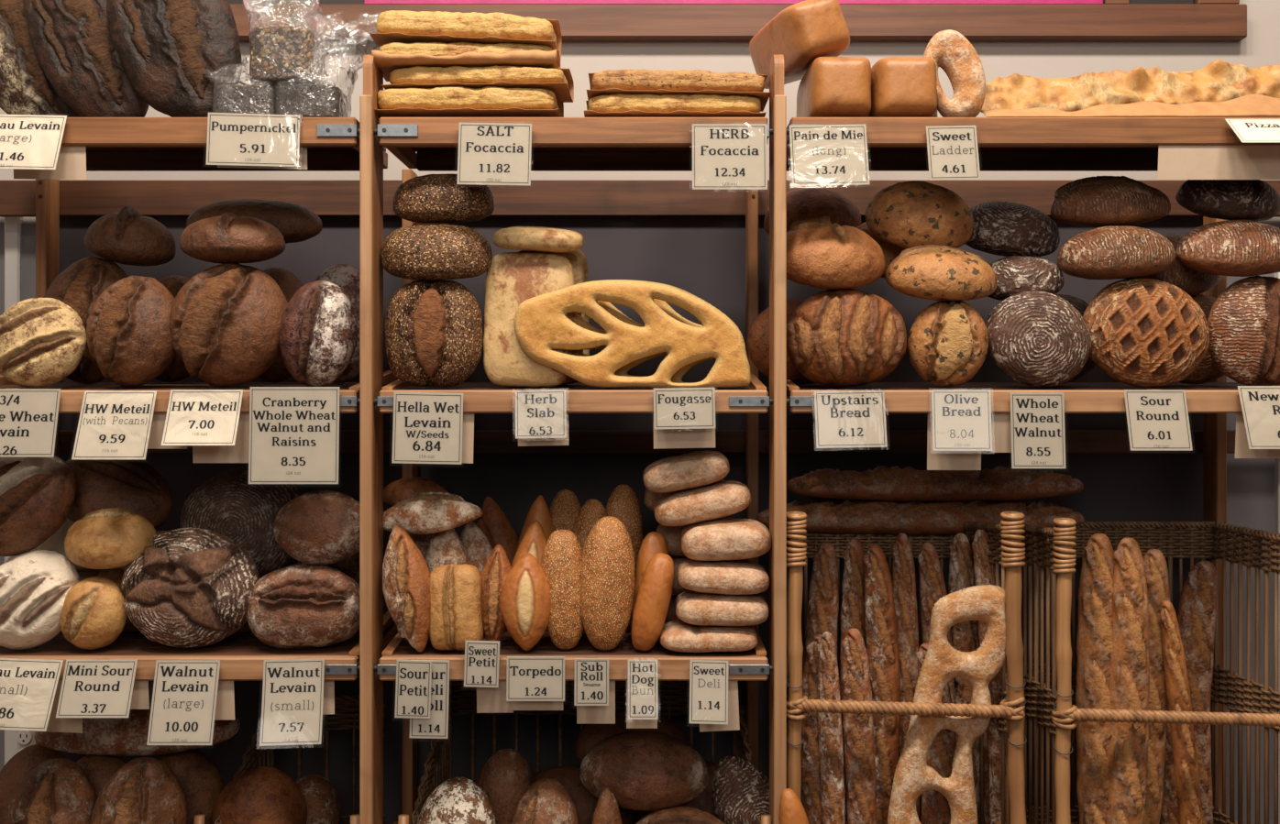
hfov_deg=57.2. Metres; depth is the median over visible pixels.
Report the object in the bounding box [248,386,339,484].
price sign
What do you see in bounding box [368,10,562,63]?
focaccia
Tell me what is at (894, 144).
wooden shelf
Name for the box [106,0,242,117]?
loaf
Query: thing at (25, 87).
loaf
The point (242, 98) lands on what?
bagged pumpernickel
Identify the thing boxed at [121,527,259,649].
round loaf
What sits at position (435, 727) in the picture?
price sign
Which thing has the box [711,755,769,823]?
bread loaf
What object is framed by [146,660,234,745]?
price sign
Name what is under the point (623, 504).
roll
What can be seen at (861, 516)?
baguette
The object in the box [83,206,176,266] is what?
bread loaf
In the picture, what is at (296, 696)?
price sign
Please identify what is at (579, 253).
bread
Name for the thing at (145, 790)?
bread loaf
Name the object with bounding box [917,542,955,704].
baguette
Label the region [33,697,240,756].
loaf
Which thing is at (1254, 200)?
bread loaf
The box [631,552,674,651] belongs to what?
bun
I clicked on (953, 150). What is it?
price sign
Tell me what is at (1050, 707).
wicker basket
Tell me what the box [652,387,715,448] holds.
price sign
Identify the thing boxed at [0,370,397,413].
wooden shelf
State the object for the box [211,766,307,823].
bread loaf
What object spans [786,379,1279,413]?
wooden shelf
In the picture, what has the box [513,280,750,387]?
fougasse
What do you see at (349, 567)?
bread loaf
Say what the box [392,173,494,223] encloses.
bread loaf
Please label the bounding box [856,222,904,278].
bread loaf
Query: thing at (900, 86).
loaf
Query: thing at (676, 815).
bread loaf
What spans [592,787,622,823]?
bread loaf
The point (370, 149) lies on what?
upright
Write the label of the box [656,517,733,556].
roll
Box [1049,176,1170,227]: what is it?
bread loaf
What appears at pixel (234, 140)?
price sign
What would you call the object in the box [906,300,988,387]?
round loaf
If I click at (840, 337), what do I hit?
round loaf
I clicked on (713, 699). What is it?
price sign
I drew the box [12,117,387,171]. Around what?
wooden shelf
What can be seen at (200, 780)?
bread loaf
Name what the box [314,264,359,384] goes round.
bread loaf
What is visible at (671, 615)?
roll
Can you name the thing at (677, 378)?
fougasse
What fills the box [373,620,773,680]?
wooden shelf
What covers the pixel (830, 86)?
loaf
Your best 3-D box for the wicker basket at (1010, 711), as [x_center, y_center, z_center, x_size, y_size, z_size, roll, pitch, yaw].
[0.466,0.520,2.214,0.428,0.689,0.353,0,0,0]
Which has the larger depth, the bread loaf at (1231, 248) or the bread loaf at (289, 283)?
the bread loaf at (289, 283)
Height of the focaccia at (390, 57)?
0.046 m
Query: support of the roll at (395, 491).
on the roll at (421, 541)
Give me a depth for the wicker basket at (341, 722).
2.41 m
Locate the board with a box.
[59,217,1202,823]
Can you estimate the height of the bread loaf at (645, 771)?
0.131 m
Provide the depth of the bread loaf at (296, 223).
2.22 m
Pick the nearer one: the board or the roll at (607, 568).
the roll at (607, 568)
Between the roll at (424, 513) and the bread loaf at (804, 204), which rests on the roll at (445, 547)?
the roll at (424, 513)
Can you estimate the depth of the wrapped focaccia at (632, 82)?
2.07 m
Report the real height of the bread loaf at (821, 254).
0.139 m
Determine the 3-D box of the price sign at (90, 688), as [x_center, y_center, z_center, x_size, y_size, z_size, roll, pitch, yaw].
[-0.930,0.476,2.030,0.139,0.099,0.062,0,0,0]
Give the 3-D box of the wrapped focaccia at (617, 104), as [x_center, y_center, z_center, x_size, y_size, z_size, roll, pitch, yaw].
[0.062,-0.548,2.135,0.321,0.046,0.147,0,0,0]
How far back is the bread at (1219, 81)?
2.14 m
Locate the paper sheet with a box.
[982,93,1279,117]
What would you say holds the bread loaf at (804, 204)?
on the bread loaf at (890, 252)
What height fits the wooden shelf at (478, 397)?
0.087 m
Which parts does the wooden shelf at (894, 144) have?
rail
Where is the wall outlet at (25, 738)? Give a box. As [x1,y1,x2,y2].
[16,730,35,752]
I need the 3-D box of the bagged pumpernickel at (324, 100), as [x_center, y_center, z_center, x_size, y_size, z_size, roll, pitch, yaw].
[-0.534,-0.621,2.120,0.232,0.206,0.109,0,0,0]
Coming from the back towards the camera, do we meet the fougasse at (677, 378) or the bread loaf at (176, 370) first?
the bread loaf at (176, 370)
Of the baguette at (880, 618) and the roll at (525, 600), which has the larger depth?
the baguette at (880, 618)
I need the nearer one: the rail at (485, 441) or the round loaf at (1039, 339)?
the round loaf at (1039, 339)
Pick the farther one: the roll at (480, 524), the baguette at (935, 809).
the roll at (480, 524)
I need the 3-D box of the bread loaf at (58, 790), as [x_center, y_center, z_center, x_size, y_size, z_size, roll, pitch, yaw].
[-1.062,0.748,2.116,0.162,0.234,0.109,0,0,-8]
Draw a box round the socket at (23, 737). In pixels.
[16,730,32,745]
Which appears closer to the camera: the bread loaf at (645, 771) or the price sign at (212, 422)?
the price sign at (212, 422)
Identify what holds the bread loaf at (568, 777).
on the wicker basket at (437, 766)
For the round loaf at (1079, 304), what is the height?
0.174 m
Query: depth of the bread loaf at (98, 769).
2.21 m
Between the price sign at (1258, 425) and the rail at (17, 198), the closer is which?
the price sign at (1258, 425)
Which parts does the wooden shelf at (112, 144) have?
rail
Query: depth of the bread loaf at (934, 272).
2.07 m
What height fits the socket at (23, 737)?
0.034 m
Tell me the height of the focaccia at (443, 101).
0.053 m
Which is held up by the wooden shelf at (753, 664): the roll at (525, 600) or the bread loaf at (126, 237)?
the roll at (525, 600)
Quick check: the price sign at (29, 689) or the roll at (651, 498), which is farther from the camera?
the roll at (651, 498)
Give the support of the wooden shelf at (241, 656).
attached to the upright at (47, 191)
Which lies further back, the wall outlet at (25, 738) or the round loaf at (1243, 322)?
the wall outlet at (25, 738)
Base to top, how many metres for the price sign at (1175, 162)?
0.105 m
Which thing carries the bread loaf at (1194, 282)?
on the round loaf at (1207, 370)
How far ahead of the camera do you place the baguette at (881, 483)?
2.36 m
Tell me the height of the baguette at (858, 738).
0.470 m
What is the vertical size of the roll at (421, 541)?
0.215 m
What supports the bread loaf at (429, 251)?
on the bread loaf at (434, 333)
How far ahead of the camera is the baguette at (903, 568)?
2.22 m
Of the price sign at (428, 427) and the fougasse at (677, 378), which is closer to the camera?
the price sign at (428, 427)
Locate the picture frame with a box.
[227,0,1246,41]
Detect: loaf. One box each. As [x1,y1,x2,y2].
[0,0,80,117]
[0,297,86,387]
[0,455,76,556]
[0,550,80,650]
[0,744,66,823]
[2,758,97,823]
[5,548,102,581]
[23,0,148,117]
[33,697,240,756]
[36,518,94,572]
[44,256,127,384]
[66,458,173,529]
[76,755,125,798]
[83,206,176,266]
[86,275,176,387]
[90,757,186,823]
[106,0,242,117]
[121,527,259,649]
[154,275,189,382]
[159,749,224,823]
[169,263,287,387]
[179,212,285,264]
[180,466,300,578]
[186,198,322,243]
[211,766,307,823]
[246,563,359,649]
[257,267,303,382]
[273,490,359,565]
[278,280,357,386]
[287,559,301,566]
[294,773,340,823]
[301,551,359,584]
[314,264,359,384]
[381,221,492,280]
[385,279,483,387]
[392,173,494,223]
[417,776,495,823]
[476,748,535,823]
[511,778,578,823]
[532,765,635,823]
[574,711,690,762]
[579,730,708,811]
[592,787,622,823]
[635,761,717,821]
[635,806,724,823]
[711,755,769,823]
[747,298,815,385]
[749,0,849,88]
[763,187,861,234]
[786,215,885,289]
[786,288,906,387]
[796,56,871,117]
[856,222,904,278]
[864,180,973,249]
[868,56,937,117]
[885,244,997,300]
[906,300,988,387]
[965,200,1059,256]
[985,290,1091,387]
[987,255,1064,300]
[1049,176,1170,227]
[1055,294,1095,384]
[1056,225,1175,279]
[1082,277,1209,387]
[1139,233,1220,295]
[1175,179,1279,221]
[1175,220,1279,276]
[1179,293,1224,385]
[1207,275,1279,386]
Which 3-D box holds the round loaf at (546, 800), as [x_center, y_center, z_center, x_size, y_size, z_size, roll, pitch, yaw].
[-0.177,0.767,2.132,0.125,0.195,0.105,0,0,25]
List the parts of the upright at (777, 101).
post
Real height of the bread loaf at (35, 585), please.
0.177 m
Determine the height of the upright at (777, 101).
2.111 m
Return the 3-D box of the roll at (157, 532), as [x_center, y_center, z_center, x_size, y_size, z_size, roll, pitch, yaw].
[-0.904,0.266,2.219,0.156,0.081,0.120,0,0,4]
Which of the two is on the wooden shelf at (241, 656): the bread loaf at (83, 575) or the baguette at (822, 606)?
the bread loaf at (83, 575)
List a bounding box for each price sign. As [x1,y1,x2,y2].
[0,114,86,180]
[0,388,60,457]
[0,658,82,733]
[55,659,149,717]
[71,390,187,459]
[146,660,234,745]
[161,389,249,463]
[205,112,307,169]
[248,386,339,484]
[259,658,334,746]
[391,392,474,464]
[394,660,431,718]
[409,659,449,739]
[456,122,531,185]
[463,640,513,713]
[506,656,564,710]
[515,389,568,446]
[573,658,615,723]
[626,659,658,728]
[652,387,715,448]
[689,659,739,731]
[692,123,767,189]
[789,124,869,186]
[814,390,887,448]
[926,125,980,180]
[926,389,992,470]
[991,392,1065,468]
[1124,389,1192,451]
[1157,119,1279,179]
[1234,386,1279,458]
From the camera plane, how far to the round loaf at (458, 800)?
2.10 m
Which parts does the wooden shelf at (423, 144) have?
rail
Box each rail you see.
[0,180,1279,217]
[59,430,1235,453]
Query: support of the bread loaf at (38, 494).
on the bread loaf at (35, 585)
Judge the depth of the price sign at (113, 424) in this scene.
2.02 m
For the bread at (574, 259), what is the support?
on the wooden shelf at (478, 397)
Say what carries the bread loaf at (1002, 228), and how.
on the bread loaf at (1015, 274)
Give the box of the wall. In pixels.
[0,0,1279,222]
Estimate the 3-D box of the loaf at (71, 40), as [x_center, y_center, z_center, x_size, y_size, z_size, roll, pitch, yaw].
[-1.024,-0.688,2.168,0.243,0.337,0.082,0,0,5]
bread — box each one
[483,252,573,387]
[493,226,584,252]
[518,250,584,386]
[570,249,589,384]
[887,584,1006,823]
[923,29,985,117]
[980,59,1279,113]
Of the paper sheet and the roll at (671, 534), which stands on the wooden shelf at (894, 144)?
the paper sheet
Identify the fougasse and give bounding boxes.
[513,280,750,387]
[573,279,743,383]
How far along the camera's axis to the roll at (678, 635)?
2.06 m
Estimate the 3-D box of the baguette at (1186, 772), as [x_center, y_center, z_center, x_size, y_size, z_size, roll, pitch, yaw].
[0.980,0.604,2.127,0.073,0.521,0.042,0,0,14]
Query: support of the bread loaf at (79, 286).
on the wooden shelf at (71, 393)
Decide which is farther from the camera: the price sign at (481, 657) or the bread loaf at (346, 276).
the bread loaf at (346, 276)
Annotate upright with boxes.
[35,179,59,744]
[359,55,417,823]
[745,55,786,823]
[1202,216,1226,823]
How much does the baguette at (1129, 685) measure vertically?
0.638 m
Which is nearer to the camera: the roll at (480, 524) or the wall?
the roll at (480, 524)
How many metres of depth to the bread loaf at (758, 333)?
2.21 m
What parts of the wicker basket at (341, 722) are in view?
corner post, corner post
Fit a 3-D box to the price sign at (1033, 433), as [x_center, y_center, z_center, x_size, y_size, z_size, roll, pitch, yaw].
[0.678,0.033,2.046,0.124,0.139,0.034,0,0,0]
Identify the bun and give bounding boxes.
[629,531,668,635]
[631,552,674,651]
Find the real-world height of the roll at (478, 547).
0.216 m
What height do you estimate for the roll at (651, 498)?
0.077 m
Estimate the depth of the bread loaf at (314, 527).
2.09 m
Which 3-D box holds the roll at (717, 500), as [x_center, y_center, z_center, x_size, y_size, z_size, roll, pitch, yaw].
[0.114,0.167,2.150,0.178,0.080,0.142,0,0,1]
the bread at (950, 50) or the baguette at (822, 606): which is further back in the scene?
the baguette at (822, 606)
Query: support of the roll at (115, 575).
on the wooden shelf at (241, 656)
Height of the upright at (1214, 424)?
2.111 m
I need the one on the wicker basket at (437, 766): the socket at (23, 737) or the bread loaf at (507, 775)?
the bread loaf at (507, 775)
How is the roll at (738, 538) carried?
on the roll at (743, 577)
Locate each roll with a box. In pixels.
[59,576,127,650]
[64,507,156,569]
[97,567,139,631]
[121,530,167,570]
[382,524,430,652]
[383,476,447,506]
[383,491,482,534]
[408,533,430,559]
[424,528,471,574]
[429,564,483,651]
[460,521,493,573]
[475,518,495,549]
[480,496,518,566]
[480,544,511,641]
[499,552,551,651]
[511,520,547,568]
[516,495,554,551]
[541,529,584,650]
[549,489,581,531]
[572,498,606,636]
[580,516,634,651]
[605,484,643,626]
[642,450,729,493]
[644,479,726,512]
[653,480,750,526]
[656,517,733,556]
[659,619,757,652]
[665,594,754,627]
[670,555,689,595]
[674,590,769,626]
[677,558,769,595]
[679,518,772,561]
[778,788,809,823]
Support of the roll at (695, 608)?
on the roll at (678, 635)
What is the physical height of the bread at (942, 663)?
0.557 m
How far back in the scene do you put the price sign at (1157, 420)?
2.02 m
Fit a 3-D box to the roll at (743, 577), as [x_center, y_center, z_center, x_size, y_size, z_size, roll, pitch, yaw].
[0.149,0.295,2.120,0.163,0.059,0.139,0,0,0]
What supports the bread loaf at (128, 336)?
on the wooden shelf at (71, 393)
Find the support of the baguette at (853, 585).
on the wicker basket at (1010, 711)
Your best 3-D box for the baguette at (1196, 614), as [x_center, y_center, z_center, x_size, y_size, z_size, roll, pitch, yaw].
[1.067,0.577,2.272,0.087,0.573,0.092,0,0,26]
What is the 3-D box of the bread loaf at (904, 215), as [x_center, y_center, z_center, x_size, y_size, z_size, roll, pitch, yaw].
[0.522,-0.364,2.193,0.201,0.138,0.143,0,0,-4]
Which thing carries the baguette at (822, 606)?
on the wicker basket at (1010, 711)
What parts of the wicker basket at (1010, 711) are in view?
corner post, rope handle, corner post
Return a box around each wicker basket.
[193,695,385,823]
[397,680,771,823]
[786,510,1026,823]
[1021,517,1279,823]
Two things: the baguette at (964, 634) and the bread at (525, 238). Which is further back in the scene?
the baguette at (964, 634)
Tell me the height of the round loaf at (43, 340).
0.163 m
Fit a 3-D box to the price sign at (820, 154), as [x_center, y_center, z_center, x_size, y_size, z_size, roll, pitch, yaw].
[0.327,-0.443,2.031,0.144,0.119,0.033,0,0,0]
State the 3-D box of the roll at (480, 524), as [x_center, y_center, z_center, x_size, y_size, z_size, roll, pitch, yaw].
[-0.307,0.315,2.298,0.067,0.210,0.062,0,0,-10]
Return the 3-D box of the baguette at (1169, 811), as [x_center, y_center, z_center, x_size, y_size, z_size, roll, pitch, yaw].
[0.994,0.639,2.224,0.080,0.452,0.053,0,0,17]
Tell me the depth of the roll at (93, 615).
2.07 m
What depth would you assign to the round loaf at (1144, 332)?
2.08 m
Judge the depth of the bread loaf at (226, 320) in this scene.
2.07 m
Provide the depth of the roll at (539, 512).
2.23 m
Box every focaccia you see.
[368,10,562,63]
[371,42,560,81]
[374,86,563,117]
[380,65,573,102]
[584,93,766,117]
[586,68,770,111]
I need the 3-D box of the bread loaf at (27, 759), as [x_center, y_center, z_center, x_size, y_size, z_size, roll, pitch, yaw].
[-1.177,0.758,2.278,0.160,0.213,0.108,0,0,-7]
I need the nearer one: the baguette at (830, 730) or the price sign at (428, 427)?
the price sign at (428, 427)
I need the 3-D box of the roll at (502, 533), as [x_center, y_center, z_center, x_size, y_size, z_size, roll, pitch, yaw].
[-0.278,0.295,2.363,0.094,0.247,0.065,0,0,5]
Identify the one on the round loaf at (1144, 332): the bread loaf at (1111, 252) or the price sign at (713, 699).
the bread loaf at (1111, 252)
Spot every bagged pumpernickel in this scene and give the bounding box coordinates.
[202,55,278,114]
[242,0,325,87]
[274,12,378,117]
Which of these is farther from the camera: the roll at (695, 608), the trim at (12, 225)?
the trim at (12, 225)
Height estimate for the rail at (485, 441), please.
0.050 m
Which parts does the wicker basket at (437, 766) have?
corner post, corner post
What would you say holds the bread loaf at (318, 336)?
on the wooden shelf at (71, 393)
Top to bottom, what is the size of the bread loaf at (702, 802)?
0.162 m
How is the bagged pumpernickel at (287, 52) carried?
on the bagged pumpernickel at (324, 100)
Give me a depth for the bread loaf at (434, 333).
2.07 m
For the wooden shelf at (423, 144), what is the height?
0.056 m
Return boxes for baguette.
[757,499,1084,535]
[787,465,1083,501]
[800,634,822,823]
[802,542,838,673]
[817,631,845,823]
[839,539,866,823]
[841,628,876,823]
[862,544,900,823]
[891,532,920,819]
[915,643,956,823]
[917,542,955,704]
[948,533,980,823]
[971,529,1000,823]
[987,660,1005,823]
[1075,533,1114,823]
[1104,537,1149,823]
[1143,549,1169,823]
[1159,600,1202,823]
[1159,723,1180,823]
[1176,561,1216,823]
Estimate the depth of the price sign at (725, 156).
2.04 m
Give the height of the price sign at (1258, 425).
0.129 m
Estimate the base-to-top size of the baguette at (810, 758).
0.456 m
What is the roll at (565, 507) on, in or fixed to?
on the wooden shelf at (753, 664)
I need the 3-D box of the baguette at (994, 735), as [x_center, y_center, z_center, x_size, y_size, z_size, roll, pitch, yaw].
[0.659,0.603,2.146,0.050,0.524,0.052,0,0,18]
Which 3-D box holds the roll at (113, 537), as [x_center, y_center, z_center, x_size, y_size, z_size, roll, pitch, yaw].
[-0.954,0.227,2.122,0.159,0.106,0.119,0,0,-4]
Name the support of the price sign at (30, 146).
attached to the wooden shelf at (112, 144)
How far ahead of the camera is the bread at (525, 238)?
2.09 m
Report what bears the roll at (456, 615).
on the wooden shelf at (753, 664)
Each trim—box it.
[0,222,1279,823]
[4,217,22,765]
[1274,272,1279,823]
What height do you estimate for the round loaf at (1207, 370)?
0.176 m
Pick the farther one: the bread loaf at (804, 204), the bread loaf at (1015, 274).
the bread loaf at (804, 204)
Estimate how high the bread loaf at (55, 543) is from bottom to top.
0.142 m
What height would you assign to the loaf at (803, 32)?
0.127 m
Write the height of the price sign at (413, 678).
0.108 m
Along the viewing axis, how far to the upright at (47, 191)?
2.48 m
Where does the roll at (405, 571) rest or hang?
on the wooden shelf at (753, 664)
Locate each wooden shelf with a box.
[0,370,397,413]
[0,610,396,680]
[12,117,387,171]
[373,117,773,171]
[373,371,773,413]
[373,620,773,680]
[786,117,1279,171]
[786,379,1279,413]
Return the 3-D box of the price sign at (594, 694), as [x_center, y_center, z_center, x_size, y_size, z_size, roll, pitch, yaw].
[-0.081,0.487,2.048,0.074,0.122,0.034,0,0,0]
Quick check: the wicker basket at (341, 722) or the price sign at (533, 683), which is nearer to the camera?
the price sign at (533, 683)
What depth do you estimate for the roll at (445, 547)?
2.15 m
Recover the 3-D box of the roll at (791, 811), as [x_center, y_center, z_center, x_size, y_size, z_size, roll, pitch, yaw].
[0.272,0.752,1.992,0.070,0.223,0.050,0,0,-12]
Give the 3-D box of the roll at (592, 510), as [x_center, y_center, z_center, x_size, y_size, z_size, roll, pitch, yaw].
[-0.100,0.294,2.212,0.088,0.257,0.065,0,0,-9]
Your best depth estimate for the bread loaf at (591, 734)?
2.33 m
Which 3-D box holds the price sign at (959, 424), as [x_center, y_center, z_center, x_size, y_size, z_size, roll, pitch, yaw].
[0.558,0.030,2.044,0.108,0.143,0.046,0,0,6]
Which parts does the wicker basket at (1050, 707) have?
corner post, rope handle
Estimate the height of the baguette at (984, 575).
0.644 m
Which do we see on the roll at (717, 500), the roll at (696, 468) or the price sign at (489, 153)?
the roll at (696, 468)
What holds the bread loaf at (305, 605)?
on the wooden shelf at (241, 656)
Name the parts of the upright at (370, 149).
post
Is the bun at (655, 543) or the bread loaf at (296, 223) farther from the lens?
the bread loaf at (296, 223)
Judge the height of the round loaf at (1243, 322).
0.202 m
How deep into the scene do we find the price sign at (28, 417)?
2.03 m
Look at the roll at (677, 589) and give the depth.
2.21 m
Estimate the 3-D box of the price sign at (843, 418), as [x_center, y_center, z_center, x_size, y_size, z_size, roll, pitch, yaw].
[0.364,0.013,2.034,0.132,0.108,0.027,0,0,0]
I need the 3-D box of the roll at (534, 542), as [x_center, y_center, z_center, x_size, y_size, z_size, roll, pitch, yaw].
[-0.199,0.313,2.162,0.084,0.224,0.067,0,0,-13]
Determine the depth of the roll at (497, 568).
2.10 m
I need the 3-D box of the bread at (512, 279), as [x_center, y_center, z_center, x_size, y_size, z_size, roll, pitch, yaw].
[-0.201,-0.168,2.128,0.165,0.246,0.063,0,0,0]
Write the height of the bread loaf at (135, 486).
0.160 m
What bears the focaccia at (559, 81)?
on the focaccia at (443, 101)
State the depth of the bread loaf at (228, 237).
2.08 m
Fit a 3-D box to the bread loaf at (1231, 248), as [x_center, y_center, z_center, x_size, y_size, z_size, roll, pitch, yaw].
[1.084,-0.296,2.133,0.202,0.108,0.166,0,0,27]
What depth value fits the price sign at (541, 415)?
2.04 m
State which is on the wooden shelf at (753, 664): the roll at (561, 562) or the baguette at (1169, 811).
the roll at (561, 562)
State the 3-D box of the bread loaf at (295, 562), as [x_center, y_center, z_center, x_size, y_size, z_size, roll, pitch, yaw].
[-0.759,0.322,2.367,0.211,0.192,0.100,0,0,1]
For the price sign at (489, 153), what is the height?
0.119 m
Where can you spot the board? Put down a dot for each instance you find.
(704, 258)
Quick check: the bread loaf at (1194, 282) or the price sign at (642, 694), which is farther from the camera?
the bread loaf at (1194, 282)
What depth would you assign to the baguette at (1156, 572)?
2.15 m
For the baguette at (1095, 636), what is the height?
0.643 m
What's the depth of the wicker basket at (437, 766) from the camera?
2.42 m
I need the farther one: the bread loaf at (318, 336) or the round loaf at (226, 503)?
the round loaf at (226, 503)
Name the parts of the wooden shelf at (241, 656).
rail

